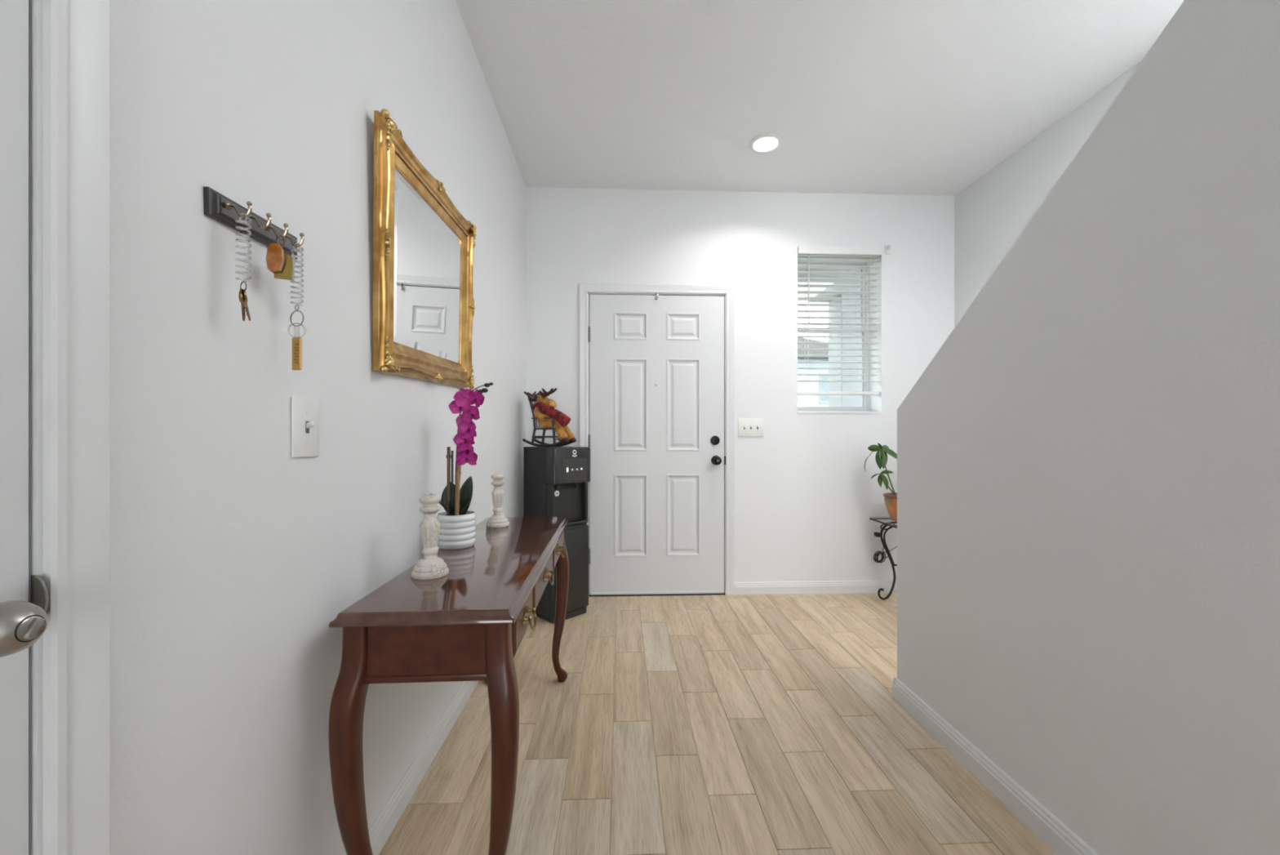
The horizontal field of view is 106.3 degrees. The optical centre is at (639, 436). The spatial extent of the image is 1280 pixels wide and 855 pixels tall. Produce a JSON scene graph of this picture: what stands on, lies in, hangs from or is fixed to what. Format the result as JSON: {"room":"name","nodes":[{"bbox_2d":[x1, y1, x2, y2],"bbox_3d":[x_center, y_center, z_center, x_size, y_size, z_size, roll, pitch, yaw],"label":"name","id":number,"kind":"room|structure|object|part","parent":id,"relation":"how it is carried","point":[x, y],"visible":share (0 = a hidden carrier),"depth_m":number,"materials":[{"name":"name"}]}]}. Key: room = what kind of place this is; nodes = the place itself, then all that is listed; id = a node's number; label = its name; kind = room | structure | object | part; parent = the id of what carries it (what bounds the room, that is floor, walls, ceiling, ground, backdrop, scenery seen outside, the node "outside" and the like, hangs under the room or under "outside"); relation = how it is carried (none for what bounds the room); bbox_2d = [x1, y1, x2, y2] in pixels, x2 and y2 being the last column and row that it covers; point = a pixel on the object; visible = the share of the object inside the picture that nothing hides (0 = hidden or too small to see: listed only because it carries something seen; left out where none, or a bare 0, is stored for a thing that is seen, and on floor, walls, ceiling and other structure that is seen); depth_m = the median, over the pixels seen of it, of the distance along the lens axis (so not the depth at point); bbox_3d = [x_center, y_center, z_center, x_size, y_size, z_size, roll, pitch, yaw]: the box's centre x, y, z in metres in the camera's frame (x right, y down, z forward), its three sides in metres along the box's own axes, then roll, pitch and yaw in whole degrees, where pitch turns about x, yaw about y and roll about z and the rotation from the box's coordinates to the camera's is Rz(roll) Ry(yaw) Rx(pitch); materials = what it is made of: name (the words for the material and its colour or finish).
{"room":"entrance hallway","nodes":[
{"label":"entrance hallway","id":0,"kind":"room"},
{"bbox_2d":[110,0,526,854],"bbox_3d":[-0.669,-0.295,-0.602,0.115,2.760,8.050,0,0,-2],"label":"wall","id":1,"kind":"structure","parent":0,"point":[233,556],"depth_m":0.86,"materials":[{"name":"white paint"}]},
{"bbox_2d":[0,0,49,854],"bbox_3d":[-0.624,0.051,0.114,0.116,2.024,0.816,0,0,-2],"label":"door","id":2,"kind":"structure","parent":1,"relation":"in","point":[23,622],"depth_m":0.51,"materials":[{"name":"white paint"}]},
{"bbox_3d":[-0.622,0.184,0.461,0.070,0.066,0.066,0,0,-2],"label":"knob","id":3,"kind":"part","parent":2,"relation":"part of","materials":[{"name":"silver metal"}]},
{"bbox_3d":[-0.651,0.175,0.521,0.018,0.051,0.002,0,0,-2],"label":"strike plate","id":4,"kind":"part","parent":2,"relation":"part of","materials":[{"name":"silver metal"}]},
{"bbox_2d":[28,0,110,854],"bbox_3d":[-0.689,0.024,0.111,0.132,2.102,0.944,0,0,-2],"label":"trim","id":5,"kind":"structure","parent":1,"relation":"attached to","point":[69,40],"depth_m":0.54,"materials":[{"name":"white wood"}]},
{"bbox_2d":[203,186,304,259],"bbox_3d":[-0.642,-0.362,0.832,0.053,0.042,0.200,0,1,-2],"label":"key rack","id":6,"kind":"object","parent":1,"relation":"attached to","point":[219,207],"visible":0.97,"depth_m":0.79,"materials":[{"name":"black wood"}]},
{"bbox_2d":[235,212,251,320],"bbox_3d":[-0.625,-0.268,0.757,0.021,0.171,0.020,0,0,17],"label":"keychain","id":7,"kind":"object","parent":6,"relation":"hanging from","point":[242,296],"visible":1,"depth_m":0.76,"materials":[{"name":"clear plastic"}]},
{"bbox_3d":[-0.626,-0.294,0.758,0.020,0.103,0.020,0,0,43],"label":"coil cord","id":8,"kind":"part","parent":7,"relation":"part of","materials":[{"name":"white plastic"}]},
{"bbox_3d":[-0.654,-0.362,0.832,0.002,0.025,0.172,0,2,-2],"label":"plate","id":9,"kind":"part","parent":6,"relation":"part of","materials":[{"name":"grey"}]},
{"bbox_2d":[266,235,295,280],"bbox_3d":[-0.627,-0.314,0.843,0.033,0.076,0.036,0,0,-2],"label":"keychain","id":10,"kind":"object","parent":6,"relation":"hanging from","point":[282,264],"visible":1,"depth_m":0.83,"materials":[{"name":"brown leather"}]},
{"bbox_2d":[287,242,306,369],"bbox_3d":[-0.631,-0.239,0.882,0.027,0.234,0.020,0,0,-17],"label":"keychain","id":11,"kind":"object","parent":6,"relation":"hanging from","point":[296,339],"visible":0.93,"depth_m":0.88,"materials":[{"name":"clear plastic"}]},
{"bbox_3d":[-0.631,-0.294,0.882,0.021,0.108,0.021,0,0,-2],"label":"coil cord","id":12,"kind":"part","parent":11,"relation":"part of","materials":[{"name":"white plastic"}]},
{"bbox_2d":[291,395,319,457],"bbox_3d":[-0.664,-0.019,0.963,0.019,0.120,0.080,0,0,-2],"label":"light switch","id":13,"kind":"object","parent":1,"relation":"attached to","point":[304,411],"visible":1,"depth_m":0.96,"materials":[{"name":"white plastic"}]},
{"bbox_2d":[368,680,479,854],"bbox_3d":[-0.705,1.034,1.904,0.013,0.083,2.638,0,0,-2],"label":"baseboard","id":14,"kind":"structure","parent":1,"relation":"attached to","point":[388,818],"depth_m":1.46,"materials":[{"name":"white wood"}]},
{"bbox_2d":[372,108,476,389],"bbox_3d":[-0.666,-0.504,1.574,0.056,0.685,0.767,0,0,-2],"label":"wall mirror","id":15,"kind":"object","parent":1,"relation":"attached to","point":[424,307],"visible":1,"depth_m":1.44,"materials":[{"name":"gold metal"}]},
{"bbox_3d":[-0.658,-0.492,1.254,0.031,0.645,0.089,2,2,-2],"label":"frame rail","id":16,"kind":"part","parent":15,"relation":"part of","materials":[{"name":"gold metal"}]},
{"bbox_3d":[-0.678,-0.227,1.584,0.031,0.089,0.730,1,2,-2],"label":"frame rail","id":17,"kind":"part","parent":15,"relation":"part of","materials":[{"name":"gold metal"}]},
{"bbox_2d":[393,168,462,363],"bbox_3d":[-0.681,-0.505,1.573,0.006,0.471,0.556,2,2,-2],"label":"mirror glass","id":18,"kind":"object","parent":15,"relation":"on","point":[428,291],"depth_m":1.51,"materials":[{"name":"white"}]},
{"bbox_3d":[-0.663,-0.782,1.563,0.031,0.089,0.730,2,2,-2],"label":"frame rail","id":19,"kind":"part","parent":15,"relation":"part of","materials":[{"name":"gold metal"}]},
{"bbox_3d":[-0.683,-0.518,1.893,0.031,0.645,0.089,2,2,-2],"label":"frame rail","id":20,"kind":"part","parent":15,"relation":"part of","materials":[{"name":"gold metal"}]},
{"bbox_2d":[378,592,1057,854],"bbox_3d":[0.865,1.125,-0.541,3.155,0.100,8.050,0,0,-2],"label":"floor","id":21,"kind":"structure","parent":0,"point":[723,724],"depth_m":1.66,"materials":[{"name":"beige wood"}]},
{"bbox_2d":[328,516,568,854],"bbox_3d":[-0.467,0.715,1.549,0.382,0.720,1.180,0,0,-3],"label":"console table","id":22,"kind":"object","parent":21,"relation":"on","point":[470,622],"visible":0.99,"depth_m":0.99,"materials":[{"name":"brown wood"}]},
{"bbox_3d":[-0.591,0.728,0.986,0.070,0.694,0.070,0,0,-3],"label":"leg","id":23,"kind":"part","parent":22,"relation":"part of","materials":[{"name":"brown wood"}]},
{"bbox_2d":[411,493,448,579],"bbox_3d":[-0.540,0.253,1.235,0.089,0.205,0.089,0,0,-19],"label":"candlestick","id":24,"kind":"object","parent":22,"relation":"on","point":[431,566],"visible":1,"depth_m":1.22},
{"bbox_3d":[-0.540,0.255,1.235,0.050,0.116,0.048,0,0,-19],"label":"stem","id":25,"kind":"part","parent":24,"relation":"part of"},
{"bbox_2d":[418,493,441,514],"bbox_3d":[-0.540,0.174,1.235,0.053,0.048,0.053,0,0,-19],"label":"cup","id":26,"kind":"object","parent":24,"relation":"on","point":[430,501],"depth_m":1.22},
{"bbox_2d":[430,382,493,549],"bbox_3d":[-0.585,0.089,1.556,0.185,0.532,0.120,0,0,27],"label":"potted orchid","id":27,"kind":"object","parent":22,"relation":"on","point":[457,526],"visible":0.99,"depth_m":1.53,"materials":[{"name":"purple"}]},
{"bbox_3d":[-0.611,0.155,1.562,0.006,0.220,0.006,0,0,20],"label":"stem","id":28,"kind":"part","parent":27,"relation":"part of","materials":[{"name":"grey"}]},
{"bbox_3d":[-0.597,0.301,1.562,0.120,0.107,0.120,0,0,-2],"label":"pot","id":29,"kind":"part","parent":27,"relation":"part of","materials":[{"name":"white"}]},
{"bbox_3d":[-0.544,0.046,1.563,0.115,0.438,0.014,0,0,-2],"label":"stem","id":30,"kind":"part","parent":27,"relation":"part of","materials":[{"name":"purple plant"}]},
{"bbox_2d":[485,473,509,527],"bbox_3d":[-0.568,0.253,1.917,0.089,0.205,0.089,0,0,-21],"label":"candlestick","id":31,"kind":"object","parent":22,"relation":"on","point":[497,519],"visible":1,"depth_m":1.90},
{"bbox_3d":[-0.568,0.255,1.917,0.048,0.116,0.050,0,0,-21],"label":"stem","id":32,"kind":"part","parent":31,"relation":"part of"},
{"bbox_2d":[490,473,504,486],"bbox_3d":[-0.568,0.174,1.917,0.053,0.048,0.053,0,0,-21],"label":"cup","id":33,"kind":"object","parent":31,"relation":"on","point":[497,478],"depth_m":1.90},
{"bbox_3d":[-0.288,0.728,1.003,0.070,0.694,0.070,0,0,-3],"label":"leg","id":34,"kind":"part","parent":22,"relation":"part of","materials":[{"name":"brown wood"}]},
{"bbox_3d":[-0.289,0.437,1.164,0.020,0.092,0.236,0,0,-3],"label":"drawer","id":35,"kind":"part","parent":22,"relation":"part of","materials":[{"name":"brown wood"}]},
{"bbox_3d":[-0.266,0.432,1.139,0.018,0.013,0.013,0,0,-3],"label":"post","id":36,"kind":"part","parent":22,"relation":"part of","materials":[{"name":"gold metal"}]},
{"bbox_3d":[-0.270,0.432,1.195,0.018,0.013,0.013,0,0,-3],"label":"post","id":37,"kind":"part","parent":22,"relation":"part of","materials":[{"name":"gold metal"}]},
{"bbox_3d":[-0.308,0.437,1.504,0.020,0.092,0.410,0,0,-3],"label":"drawer","id":38,"kind":"part","parent":22,"relation":"part of","materials":[{"name":"brown wood"}]},
{"bbox_3d":[-0.286,0.432,1.485,0.018,0.013,0.013,0,0,-3],"label":"post","id":39,"kind":"part","parent":22,"relation":"part of","materials":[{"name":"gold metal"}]},
{"bbox_3d":[-0.330,0.437,1.896,0.020,0.092,0.338,0,0,-3],"label":"drawer","id":40,"kind":"part","parent":22,"relation":"part of","materials":[{"name":"brown wood"}]},
{"bbox_3d":[-0.349,0.728,2.111,0.070,0.694,0.070,0,0,-3],"label":"leg","id":41,"kind":"part","parent":22,"relation":"part of","materials":[{"name":"brown wood"}]},
{"bbox_2d":[523,446,590,622],"bbox_3d":[-0.511,0.569,2.945,0.341,1.012,0.276,0,0,45],"label":"water cooler","id":42,"kind":"object","parent":21,"relation":"on","point":[556,479],"visible":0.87,"depth_m":2.85,"materials":[{"name":"plastic"},{"name":"metal"}]},
{"bbox_2d":[522,395,572,447],"bbox_3d":[-0.553,-0.094,2.935,0.303,0.315,0.146,0,0,20],"label":"rocking chair","id":43,"kind":"object","parent":42,"relation":"on","point":[531,398],"visible":0.73,"depth_m":2.90,"materials":[{"name":"black wood"}]},
{"bbox_3d":[-0.652,-0.234,2.971,0.019,0.035,0.136,0,0,20],"label":"rail","id":44,"kind":"part","parent":43,"relation":"part of","materials":[{"name":"black wood"}]},
{"bbox_3d":[-0.652,-0.134,2.910,0.053,0.195,0.016,0,0,20],"label":"post","id":45,"kind":"part","parent":43,"relation":"part of","materials":[{"name":"black wood"}]},
{"bbox_3d":[-0.645,0.002,2.907,0.030,0.096,0.015,0,0,4],"label":"leg","id":46,"kind":"part","parent":43,"relation":"part of","materials":[{"name":"black wood"}]},
{"bbox_3d":[-0.577,-0.112,2.877,0.163,0.008,0.020,0,0,20],"label":"armrest","id":47,"kind":"part","parent":43,"relation":"part of","materials":[{"name":"black wood"}]},
{"bbox_3d":[-0.606,0.002,3.016,0.030,0.096,0.015,0,0,35],"label":"leg","id":48,"kind":"part","parent":43,"relation":"part of","materials":[{"name":"black wood"}]},
{"bbox_2d":[523,387,576,442],"bbox_3d":[-0.574,-0.127,2.934,0.377,0.327,0.221,0,0,20],"label":"figurine","id":49,"kind":"object","parent":43,"relation":"on","point":[544,406],"visible":0.91,"depth_m":2.87,"materials":[{"name":"fabric"}]},
{"bbox_3d":[-0.512,-0.029,2.859,0.023,0.162,0.022,0,0,-3],"label":"leg","id":50,"kind":"part","parent":43,"relation":"part of","materials":[{"name":"black wood"}]},
{"bbox_3d":[-0.412,0.785,2.847,0.030,0.490,0.266,0,0,45],"label":"door","id":51,"kind":"part","parent":42,"relation":"part of","materials":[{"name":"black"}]},
{"bbox_3d":[-0.388,0.198,2.833,0.007,0.142,0.183,0,0,45],"label":"control panel","id":52,"kind":"part","parent":42,"relation":"part of","materials":[{"name":"black plastic"}]},
{"bbox_2d":[565,519,586,525],"bbox_3d":[-0.420,0.515,2.855,0.057,0.016,0.230,0,0,45],"label":"drip tray","id":53,"kind":"object","parent":42,"relation":"on","point":[571,522],"depth_m":2.88,"materials":[{"name":"black"}]},
{"bbox_2d":[869,517,897,599],"bbox_3d":[1.860,0.807,3.047,0.604,0.535,0.434,0,0,-2],"label":"side table","id":54,"kind":"object","parent":21,"relation":"on","point":[888,523],"visible":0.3,"depth_m":3.16,"materials":[{"name":"black metal"}]},
{"bbox_2d":[864,442,897,520],"bbox_3d":[1.630,0.290,3.098,0.417,0.500,0.210,0,0,-2],"label":"potted plant","id":55,"kind":"object","parent":54,"relation":"on","point":[881,457],"visible":0.6,"depth_m":3.07,"materials":[{"name":"ceramic"}]},
{"bbox_3d":[1.602,0.240,3.088,0.117,0.324,0.028,0,0,-2],"label":"stem","id":56,"kind":"part","parent":55,"relation":"part of","materials":[{"name":"green plant"}]},
{"bbox_3d":[1.685,0.464,3.100,0.197,0.152,0.197,0,0,-2],"label":"pot","id":57,"kind":"part","parent":55,"relation":"part of","materials":[{"name":"ceramic"}]},
{"bbox_3d":[1.635,0.815,3.163,0.141,0.519,0.015,0,0,-2],"label":"scroll leg","id":58,"kind":"part","parent":54,"relation":"part of","materials":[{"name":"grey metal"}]},
{"bbox_2d":[526,186,954,582],"bbox_3d":[0.708,-0.295,3.381,2.955,2.760,0.200,0,0,-2],"label":"wall","id":59,"kind":"structure","parent":0,"point":[806,499],"depth_m":3.29,"materials":[{"name":"white"}]},
{"bbox_2d":[588,293,725,595],"bbox_3d":[0.118,0.044,3.246,0.932,2.046,0.117,0,0,-2],"label":"door","id":60,"kind":"structure","parent":59,"relation":"in","point":[656,434],"depth_m":3.26,"materials":[{"name":"white paint"}]},
{"bbox_3d":[-0.062,-0.750,3.255,0.226,0.185,0.014,0,0,-2],"label":"panel","id":61,"kind":"part","parent":60,"relation":"part of","materials":[{"name":"white paint"}]},
{"bbox_3d":[-0.062,-0.217,3.255,0.226,0.628,0.014,0,0,-2],"label":"panel","id":62,"kind":"part","parent":60,"relation":"part of","materials":[{"name":"white paint"}]},
{"bbox_3d":[-0.062,0.534,3.255,0.226,0.558,0.014,0,0,-2],"label":"panel","id":63,"kind":"part","parent":60,"relation":"part of","materials":[{"name":"white paint"}]},
{"bbox_3d":[0.295,-0.750,3.270,0.231,0.185,0.014,0,0,-2],"label":"panel","id":64,"kind":"part","parent":60,"relation":"part of","materials":[{"name":"white paint"}]},
{"bbox_3d":[0.295,-0.217,3.270,0.231,0.628,0.014,0,0,-2],"label":"panel","id":65,"kind":"part","parent":60,"relation":"part of","materials":[{"name":"white paint"}]},
{"bbox_3d":[0.295,0.534,3.270,0.231,0.558,0.014,0,0,-2],"label":"panel","id":66,"kind":"part","parent":60,"relation":"part of","materials":[{"name":"white paint"}]},
{"bbox_3d":[0.520,0.161,3.242,0.066,0.066,0.069,0,0,-2],"label":"knob","id":67,"kind":"part","parent":60,"relation":"part of","materials":[{"name":"black metal"}]},
{"bbox_2d":[579,283,734,596],"bbox_3d":[0.113,0.025,3.344,1.052,2.105,0.207,0,0,-2],"label":"trim","id":68,"kind":"structure","parent":59,"relation":"attached to","point":[585,289],"depth_m":3.26,"materials":[{"name":"white wood"}]},
{"bbox_3d":[-0.380,0.024,3.229,0.057,2.103,0.017,0,0,-2],"label":"casing","id":69,"kind":"part","parent":68,"relation":"part of","materials":[{"name":"white wood"}]},
{"bbox_3d":[0.117,-1.000,3.249,1.052,0.057,0.017,0,0,-2],"label":"casing","id":70,"kind":"part","parent":68,"relation":"part of","materials":[{"name":"white"}]},
{"bbox_3d":[0.614,0.024,3.269,0.057,2.103,0.017,0,0,-2],"label":"casing","id":71,"kind":"part","parent":68,"relation":"part of","materials":[{"name":"white"}]},
{"bbox_2d":[737,417,763,436],"bbox_3d":[0.758,-0.063,3.273,0.175,0.128,0.019,0,0,-2],"label":"light switch","id":72,"kind":"object","parent":59,"relation":"attached to","point":[747,427],"visible":1,"depth_m":3.28,"materials":[{"name":"white plastic"}]},
{"bbox_2d":[734,579,897,594],"bbox_3d":[0.712,1.034,3.275,2.955,0.083,0.013,0,0,-2],"label":"baseboard","id":73,"kind":"structure","parent":59,"relation":"attached to","point":[815,586],"depth_m":3.29,"materials":[{"name":"white wood"}]},
{"bbox_2d":[797,258,881,413],"bbox_3d":[1.373,-0.726,3.405,0.589,1.137,0.206,0,0,-2],"label":"window","id":74,"kind":"structure","parent":59,"relation":"in","point":[865,408],"depth_m":3.47,"materials":[{"name":"white plastic"}]},
{"bbox_3d":[1.369,-1.012,3.494,0.545,0.519,0.018,0,0,-2],"label":"sash","id":75,"kind":"part","parent":74,"relation":"part of","materials":[{"name":"white"}]},
{"bbox_3d":[1.370,-0.490,3.474,0.545,0.598,0.018,0,0,-2],"label":"sash","id":76,"kind":"part","parent":74,"relation":"part of","materials":[{"name":"white"}]},
{"bbox_2d":[797,245,881,395],"bbox_3d":[1.375,-0.800,3.340,0.583,1.018,0.078,0,0,-2],"label":"window blind","id":77,"kind":"object","parent":74,"relation":"attached to","point":[808,254],"visible":0.83,"depth_m":3.35,"materials":[{"name":"white"}]},
{"bbox_3d":[1.375,-0.302,3.351,0.577,0.022,0.052,0,0,-2],"label":"rail","id":78,"kind":"part","parent":77,"relation":"part of","materials":[{"name":"white plastic"}]},
{"bbox_3d":[1.590,-0.779,3.359,0.002,0.940,0.056,0,0,-2],"label":"ladder cord","id":79,"kind":"part","parent":77,"relation":"part of","materials":[{"name":"white fabric"}]},
{"bbox_3d":[1.373,-0.165,3.382,0.589,0.016,0.161,0,0,-2],"label":"sill","id":80,"kind":"part","parent":74,"relation":"part of","materials":[{"name":"white wood"}]},
{"bbox_2d":[871,520,882,539],"bbox_3d":[1.635,0.647,3.313,0.080,0.132,0.010,0,0,-2],"label":"power outlet","id":81,"kind":"object","parent":59,"relation":"attached to","point":[875,526],"visible":0.68,"depth_m":3.31,"materials":[{"name":"white plastic"}]},
{"bbox_2d":[873,531,897,562],"bbox_3d":[1.762,0.752,3.264,0.340,0.213,0.064,0,0,5],"label":"extension cord","id":82,"kind":"object","parent":59,"relation":"attached to","point":[877,534],"visible":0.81,"depth_m":3.26,"materials":[{"name":"black plastic"}]},
{"bbox_2d":[884,244,891,254],"bbox_3d":[1.716,-1.292,3.299,0.040,0.065,0.045,0,0,-2],"label":"rod bracket","id":83,"kind":"object","parent":59,"relation":"attached to","point":[887,247],"visible":1,"depth_m":3.31,"materials":[{"name":"white plastic"}]},
{"bbox_2d":[455,0,1184,195],"bbox_3d":[0.865,-1.800,-0.541,3.155,0.250,8.050,0,0,-2],"label":"ceiling","id":84,"kind":"structure","parent":0,"point":[900,97],"depth_m":2.26,"materials":[{"name":"white paint"}]},
{"bbox_2d":[748,133,782,153],"bbox_3d":[0.717,-1.670,2.741,0.186,0.010,0.186,0,0,-2],"label":"recessed light","id":85,"kind":"object","parent":84,"relation":"in","point":[766,143],"visible":1,"depth_m":2.73,"materials":[{"name":"white plastic"}]},
{"bbox_2d":[954,60,1142,327],"bbox_3d":[2.391,-0.295,-0.480,0.100,2.760,8.050,0,0,-2],"label":"wall","id":86,"kind":"structure","parent":0,"point":[992,211],"depth_m":2.87,"materials":[{"name":"white"}]},
{"bbox_2d":[897,0,1279,854],"bbox_3d":[1.245,-0.295,-1.286,0.115,2.760,6.530,0,0,-2],"label":"wall","id":87,"kind":"structure","parent":0,"point":[1088,460],"depth_m":1.08,"materials":[{"name":"white paint"}]},
{"bbox_2d":[892,676,1098,854],"bbox_3d":[1.238,1.034,-1.280,0.128,0.083,6.543,0,0,-2],"label":"baseboard","id":88,"kind":"structure","parent":87,"relation":"attached to","point":[1053,832],"depth_m":1.44,"materials":[{"name":"white"}]},
{"label":"outside","id":89,"kind":"structure","parent":0,"visible":0},
{"bbox_3d":[3.728,1.275,31.899,70.000,0.100,56.550,0,0,-2],"label":"ground","id":90,"kind":"structure","parent":89,"visible":0},
{"bbox_2d":[797,337,828,406],"bbox_3d":[6.255,-1.450,23.769,7.200,5.350,8.000,0,0,-2],"label":"house","id":91,"kind":"structure","parent":90,"relation":"on","point":[802,400],"depth_m":20.29,"materials":[{"name":"grey"}]},
{"bbox_3d":[7.856,-2.075,20.265,0.400,1.140,0.030,0,0,-2],"label":"pane","id":92,"kind":"part","parent":91,"relation":"part of","materials":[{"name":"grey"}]},
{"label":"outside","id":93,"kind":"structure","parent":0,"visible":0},
{"bbox_3d":[1.328,1.160,4.332,5.400,0.130,1.650,0,0,-2],"label":"floor","id":94,"kind":"structure","parent":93,"visible":0},
{"bbox_2d":[828,294,862,406],"bbox_3d":[2.257,-0.149,4.864,0.640,2.489,0.360,0,0,-2],"label":"porch column","id":95,"kind":"structure","parent":94,"relation":"on","point":[833,400],"depth_m":4.71,"materials":[{"name":"grey paint"}]},
{"bbox_2d":[797,270,861,302],"bbox_3d":[1.308,-1.510,4.826,5.400,0.230,0.300,0,0,-2],"label":"beam","id":96,"kind":"structure","parent":95,"relation":"on","point":[798,275],"depth_m":4.70,"materials":[{"name":"grey paint"}]},
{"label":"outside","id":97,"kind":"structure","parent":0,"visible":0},
{"bbox_2d":[797,268,861,271],"bbox_3d":[1.330,-1.665,4.282,5.400,0.080,1.550,0,0,-2],"label":"ceiling","id":98,"kind":"structure","parent":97,"point":[837,269],"depth_m":4.68,"materials":[{"name":"grey"}]}
]}

